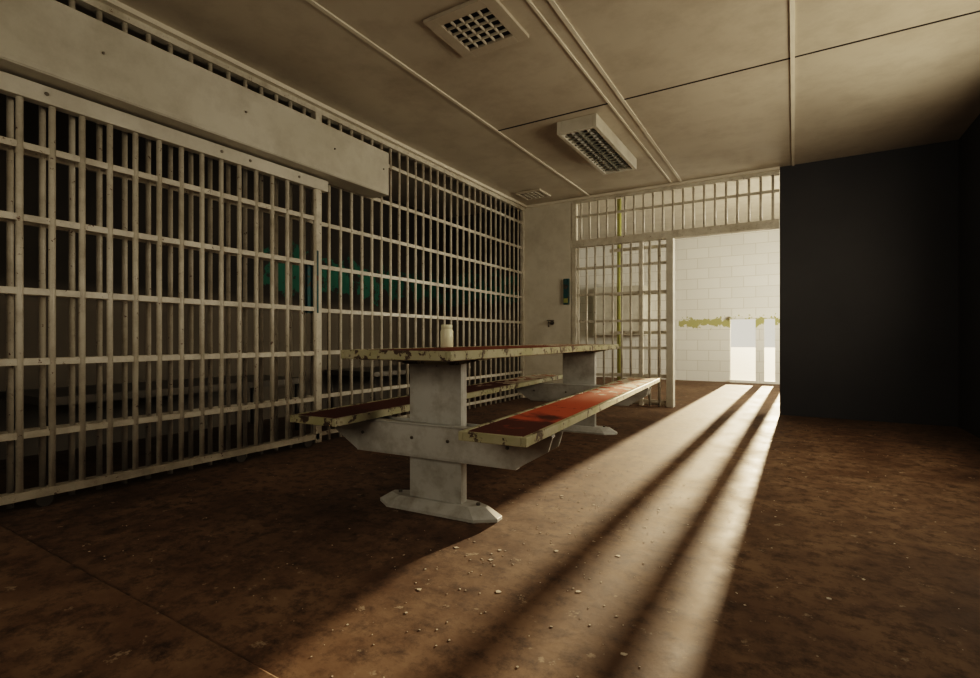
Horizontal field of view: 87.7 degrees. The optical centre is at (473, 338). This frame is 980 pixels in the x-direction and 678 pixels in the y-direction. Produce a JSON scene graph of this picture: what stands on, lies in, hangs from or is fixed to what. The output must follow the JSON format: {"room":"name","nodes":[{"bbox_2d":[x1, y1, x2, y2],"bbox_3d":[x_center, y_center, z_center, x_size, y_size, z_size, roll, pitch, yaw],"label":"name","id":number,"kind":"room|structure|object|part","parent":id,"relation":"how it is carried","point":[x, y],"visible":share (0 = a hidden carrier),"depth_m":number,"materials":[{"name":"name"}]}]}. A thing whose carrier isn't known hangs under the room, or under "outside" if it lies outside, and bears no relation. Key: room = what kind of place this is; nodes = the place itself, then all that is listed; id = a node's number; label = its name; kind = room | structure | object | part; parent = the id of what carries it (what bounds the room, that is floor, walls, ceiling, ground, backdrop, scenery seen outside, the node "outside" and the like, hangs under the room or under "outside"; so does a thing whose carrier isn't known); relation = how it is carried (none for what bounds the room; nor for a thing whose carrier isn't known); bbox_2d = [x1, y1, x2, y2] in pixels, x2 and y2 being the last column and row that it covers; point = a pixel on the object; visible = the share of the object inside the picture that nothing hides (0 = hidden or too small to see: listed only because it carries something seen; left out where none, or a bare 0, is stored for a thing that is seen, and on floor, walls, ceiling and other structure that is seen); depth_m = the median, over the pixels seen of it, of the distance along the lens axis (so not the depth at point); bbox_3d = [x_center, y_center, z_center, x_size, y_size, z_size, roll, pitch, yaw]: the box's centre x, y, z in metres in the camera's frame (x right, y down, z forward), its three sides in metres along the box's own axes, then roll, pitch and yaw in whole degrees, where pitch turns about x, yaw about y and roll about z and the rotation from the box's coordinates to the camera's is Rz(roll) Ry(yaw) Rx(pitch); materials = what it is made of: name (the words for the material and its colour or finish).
{"room":"prison interior","nodes":[
{"label":"prison interior","id":0,"kind":"room"},
{"bbox_2d":[0,93,442,459],"bbox_3d":[-1.367,-0.520,6.524,0.150,2.680,12.400,0,0,32],"label":"wall","id":1,"kind":"structure","parent":0,"point":[31,111],"depth_m":4.50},
{"bbox_2d":[0,0,524,508],"bbox_3d":[-1.338,-0.520,3.926,0.060,2.680,7.630,0,0,32],"label":"bars","id":2,"kind":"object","parent":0,"point":[102,10],"depth_m":3.52,"materials":[{"name":"paint"}]},
{"bbox_2d":[0,0,388,198],"bbox_3d":[-1.581,-1.435,3.276,0.200,0.370,2.870,0,0,32],"label":"housing","id":3,"kind":"object","parent":2,"relation":"attached to","point":[53,44],"visible":1,"depth_m":2.88,"materials":[{"name":"paint"}]},
{"bbox_2d":[0,71,327,192],"bbox_3d":[-1.742,-1.192,3.088,0.066,0.085,2.180,0,0,32],"label":"track","id":4,"kind":"object","parent":3,"relation":"attached to","point":[11,85],"visible":0.99,"depth_m":2.86,"materials":[{"name":"metal"}]},
{"bbox_2d":[0,96,320,505],"bbox_3d":[-1.726,-0.200,3.119,0.036,1.940,1.990,0,0,32],"label":"bars","id":5,"kind":"object","parent":4,"relation":"hanging from","point":[19,290],"visible":0.99,"depth_m":2.84,"materials":[{"name":"paint"}]},
{"bbox_2d":[305,250,318,312],"bbox_3d":[-1.243,-0.440,3.914,0.074,0.480,0.070,0,0,32],"label":"lock plate","id":6,"kind":"object","parent":5,"relation":"attached to","point":[308,268],"visible":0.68,"depth_m":3.91,"materials":[{"name":"teal paint"}]},
{"bbox_2d":[97,0,526,207],"bbox_3d":[-1.296,-1.845,3.900,0.040,0.030,7.630,0,0,32],"label":"trim","id":7,"kind":"structure","parent":2,"relation":"attached to","point":[115,4],"depth_m":3.65,"materials":[{"name":"paint"}]},
{"bbox_2d":[0,377,979,677],"bbox_3d":[1.195,0.871,4.916,6.200,0.138,12.400,0,0,32],"label":"floor","id":8,"kind":"structure","parent":0,"point":[258,515],"depth_m":1.90,"materials":[{"name":"concrete"}]},
{"bbox_2d":[0,375,298,475],"bbox_3d":[-2.352,0.585,4.013,0.750,0.470,1.900,0,0,32],"label":"bunk","id":9,"kind":"object","parent":8,"relation":"on","point":[31,396],"visible":0.47,"depth_m":3.65,"materials":[{"name":"metal"}]},
{"bbox_2d":[34,440,311,506],"bbox_3d":[-1.687,0.785,3.183,0.024,0.070,1.670,0,0,32],"label":"rollers","id":10,"kind":"object","parent":8,"relation":"on","point":[42,501],"visible":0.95,"depth_m":2.52,"materials":[{"name":"metal"}]},
{"bbox_2d":[325,364,470,407],"bbox_3d":[-0.864,0.585,6.385,0.750,0.470,1.900,0,0,32],"label":"bunk","id":11,"kind":"object","parent":8,"relation":"on","point":[366,370],"visible":0.31,"depth_m":5.67,"materials":[{"name":"metal"}]},
{"bbox_2d":[290,344,659,523],"bbox_3d":[0.423,0.434,3.573,1.210,0.772,3.250,0,0,28],"label":"picnic table","id":12,"kind":"object","parent":8,"relation":"on","point":[438,439],"visible":1,"depth_m":2.44,"materials":[{"name":"paint"}]},
{"bbox_3d":[-0.174,0.431,2.454,0.290,0.678,0.055,0,0,28],"label":"post","id":13,"kind":"part","parent":12,"relation":"part of","materials":[{"name":"metal"}]},
{"bbox_2d":[440,325,452,346],"bbox_3d":[-0.156,-0.018,2.931,0.074,0.130,0.074,0,0,32],"label":"plastic jar","id":14,"kind":"object","parent":12,"relation":"on","point":[446,333],"visible":1,"depth_m":2.90,"materials":[{"name":"white plastic"}]},
{"bbox_3d":[0.937,0.431,4.536,0.290,0.678,0.055,0,0,28],"label":"post","id":15,"kind":"part","parent":12,"relation":"part of","materials":[{"name":"metal"}]},
{"bbox_2d":[84,405,975,677],"bbox_3d":[0.852,0.819,3.613,3.597,0.001,5.334,0,0,32],"label":"flakes","id":16,"kind":"object","parent":8,"relation":"on","point":[419,589],"visible":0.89,"depth_m":1.89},
{"bbox_2d":[617,199,620,379],"bbox_3d":[2.111,-0.680,7.411,0.119,3.000,0.119,0,0,32],"label":"standpipe","id":17,"kind":"object","parent":8,"relation":"on","point":[618,200],"visible":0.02,"depth_m":7.38,"materials":[{"name":"metal"}]},
{"bbox_2d":[609,244,665,405],"bbox_3d":[2.083,-0.175,6.473,0.730,1.990,0.025,0,0,32],"label":"gate","id":18,"kind":"object","parent":8,"relation":"on","point":[662,245],"visible":0.28,"depth_m":6.39,"materials":[{"name":"metal"}]},
{"bbox_2d":[56,0,979,217],"bbox_3d":[0.013,-1.920,3.032,6.200,0.120,7.950,0,0,32],"label":"ceiling","id":19,"kind":"structure","parent":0,"point":[918,86],"depth_m":3.63,"materials":[{"name":"paint"}]},
{"bbox_2d":[423,0,528,59],"bbox_3d":[0.021,-1.849,3.044,0.460,0.022,0.460,0,0,32],"label":"ceiling air vent","id":20,"kind":"object","parent":19,"relation":"attached to","point":[473,28],"depth_m":3.02,"materials":[{"name":"white metal"}]},
{"bbox_2d":[515,189,550,199],"bbox_3d":[0.759,-1.849,6.536,0.340,0.022,0.340,0,0,32],"label":"ceiling air vent","id":21,"kind":"object","parent":19,"relation":"attached to","point":[536,193],"depth_m":6.52,"materials":[{"name":"white metal"}]},
{"bbox_2d":[557,113,636,174],"bbox_3d":[1.195,-1.805,4.822,0.350,0.110,1.270,0,0,32],"label":"ceiling light fixture","id":22,"kind":"object","parent":19,"relation":"attached to","point":[589,136],"depth_m":4.65,"materials":[{"name":"white metal"}]},
{"bbox_2d":[578,170,779,239],"bbox_3d":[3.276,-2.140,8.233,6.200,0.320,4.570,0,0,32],"label":"transom window","id":23,"kind":"structure","parent":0,"point":[766,182],"depth_m":8.65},
{"bbox_2d":[579,219,779,381],"bbox_3d":[4.402,-0.680,10.076,5.850,3.000,0.150,0,0,32],"label":"wall","id":24,"kind":"structure","parent":0,"point":[718,278],"depth_m":9.98,"materials":[{"name":"white brick"}]},
{"bbox_2d":[593,285,647,334],"bbox_3d":[3.036,-0.580,10.626,1.050,1.000,0.370,0,0,32],"label":"upper cabinet","id":25,"kind":"object","parent":24,"relation":"attached to","point":[635,298],"visible":0.46,"depth_m":10.49,"materials":[{"name":"metal"}]},
{"bbox_2d":[730,315,779,383],"bbox_3d":[5.536,0.195,9.229,1.630,1.250,0.060,0,0,32],"label":"gate","id":26,"kind":"object","parent":24,"relation":"attached to","point":[759,319],"visible":0.49,"depth_m":9.36,"materials":[{"name":"white metal"}]},
{"bbox_2d":[446,140,957,426],"bbox_3d":[2.070,-0.520,6.357,5.850,2.680,0.130,0,0,32],"label":"wall","id":27,"kind":"structure","parent":0,"point":[869,242],"depth_m":5.24,"materials":[{"name":"black paint"}]},
{"bbox_2d":[306,0,589,196],"bbox_3d":[-0.514,-1.855,3.409,0.025,0.010,7.630,0,0,32],"label":"trim","id":28,"kind":"structure","parent":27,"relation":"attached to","point":[315,4],"depth_m":3.63,"materials":[{"name":"paint"}]},
{"bbox_2d":[563,279,569,304],"bbox_3d":[1.225,-0.630,6.780,0.070,0.340,0.070,0,0,32],"label":"box","id":29,"kind":"object","parent":27,"relation":"attached to","point":[566,282],"visible":1,"depth_m":6.77,"materials":[{"name":"teal paint"}]},
{"bbox_2d":[526,0,681,183],"bbox_3d":[0.392,-1.855,2.841,0.125,0.010,7.630,0,0,32],"label":"trim","id":30,"kind":"structure","parent":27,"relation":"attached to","point":[553,3],"depth_m":3.57,"materials":[{"name":"paint"}]},
{"bbox_2d":[527,166,779,207],"bbox_3d":[2.019,-1.845,6.305,3.020,0.029,0.029,0,0,32],"label":"trim","id":31,"kind":"structure","parent":27,"relation":"attached to","point":[772,168],"depth_m":6.14,"materials":[{"name":"paint"}]},
{"bbox_2d":[666,238,674,407],"bbox_3d":[2.371,-0.195,6.150,0.080,2.030,0.120,0,0,32],"label":"door frame","id":32,"kind":"structure","parent":27,"relation":"attached to","point":[670,242],"depth_m":6.10,"materials":[{"name":"paint"}]},
{"bbox_2d":[572,170,778,247],"bbox_3d":[2.324,-1.535,6.180,2.360,0.650,0.100,0,0,32],"label":"bars","id":33,"kind":"object","parent":27,"relation":"in","point":[759,225],"visible":1,"depth_m":6.08,"materials":[{"name":"paint"}]},
{"bbox_2d":[790,0,794,165],"bbox_3d":[1.383,-1.855,2.219,0.025,0.010,7.630,0,0,32],"label":"trim","id":34,"kind":"structure","parent":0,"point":[792,2],"depth_m":3.52,"materials":[{"name":"paint"}]},
{"bbox_2d":[958,114,979,437],"bbox_3d":[3.755,-0.680,3.399,0.150,3.000,12.250,0,0,32],"label":"wall","id":35,"kind":"structure","parent":0,"point":[969,142],"depth_m":4.48,"materials":[{"name":"black paint"}]},
{"bbox_2d":[498,10,979,130],"bbox_3d":[1.060,-1.859,2.570,3.535,0.003,2.480,0,0,32],"label":"trim","id":36,"kind":"structure","parent":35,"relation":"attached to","point":[979,10],"depth_m":3.43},
{"label":"outside","id":37,"kind":"structure","parent":0,"visible":0},
{"bbox_2d":[731,347,774,380],"bbox_3d":[18.865,0.920,30.073,60.000,0.100,49.000,0,0,32],"label":"ground","id":38,"kind":"structure","parent":37,"point":[743,359],"depth_m":18.11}
]}

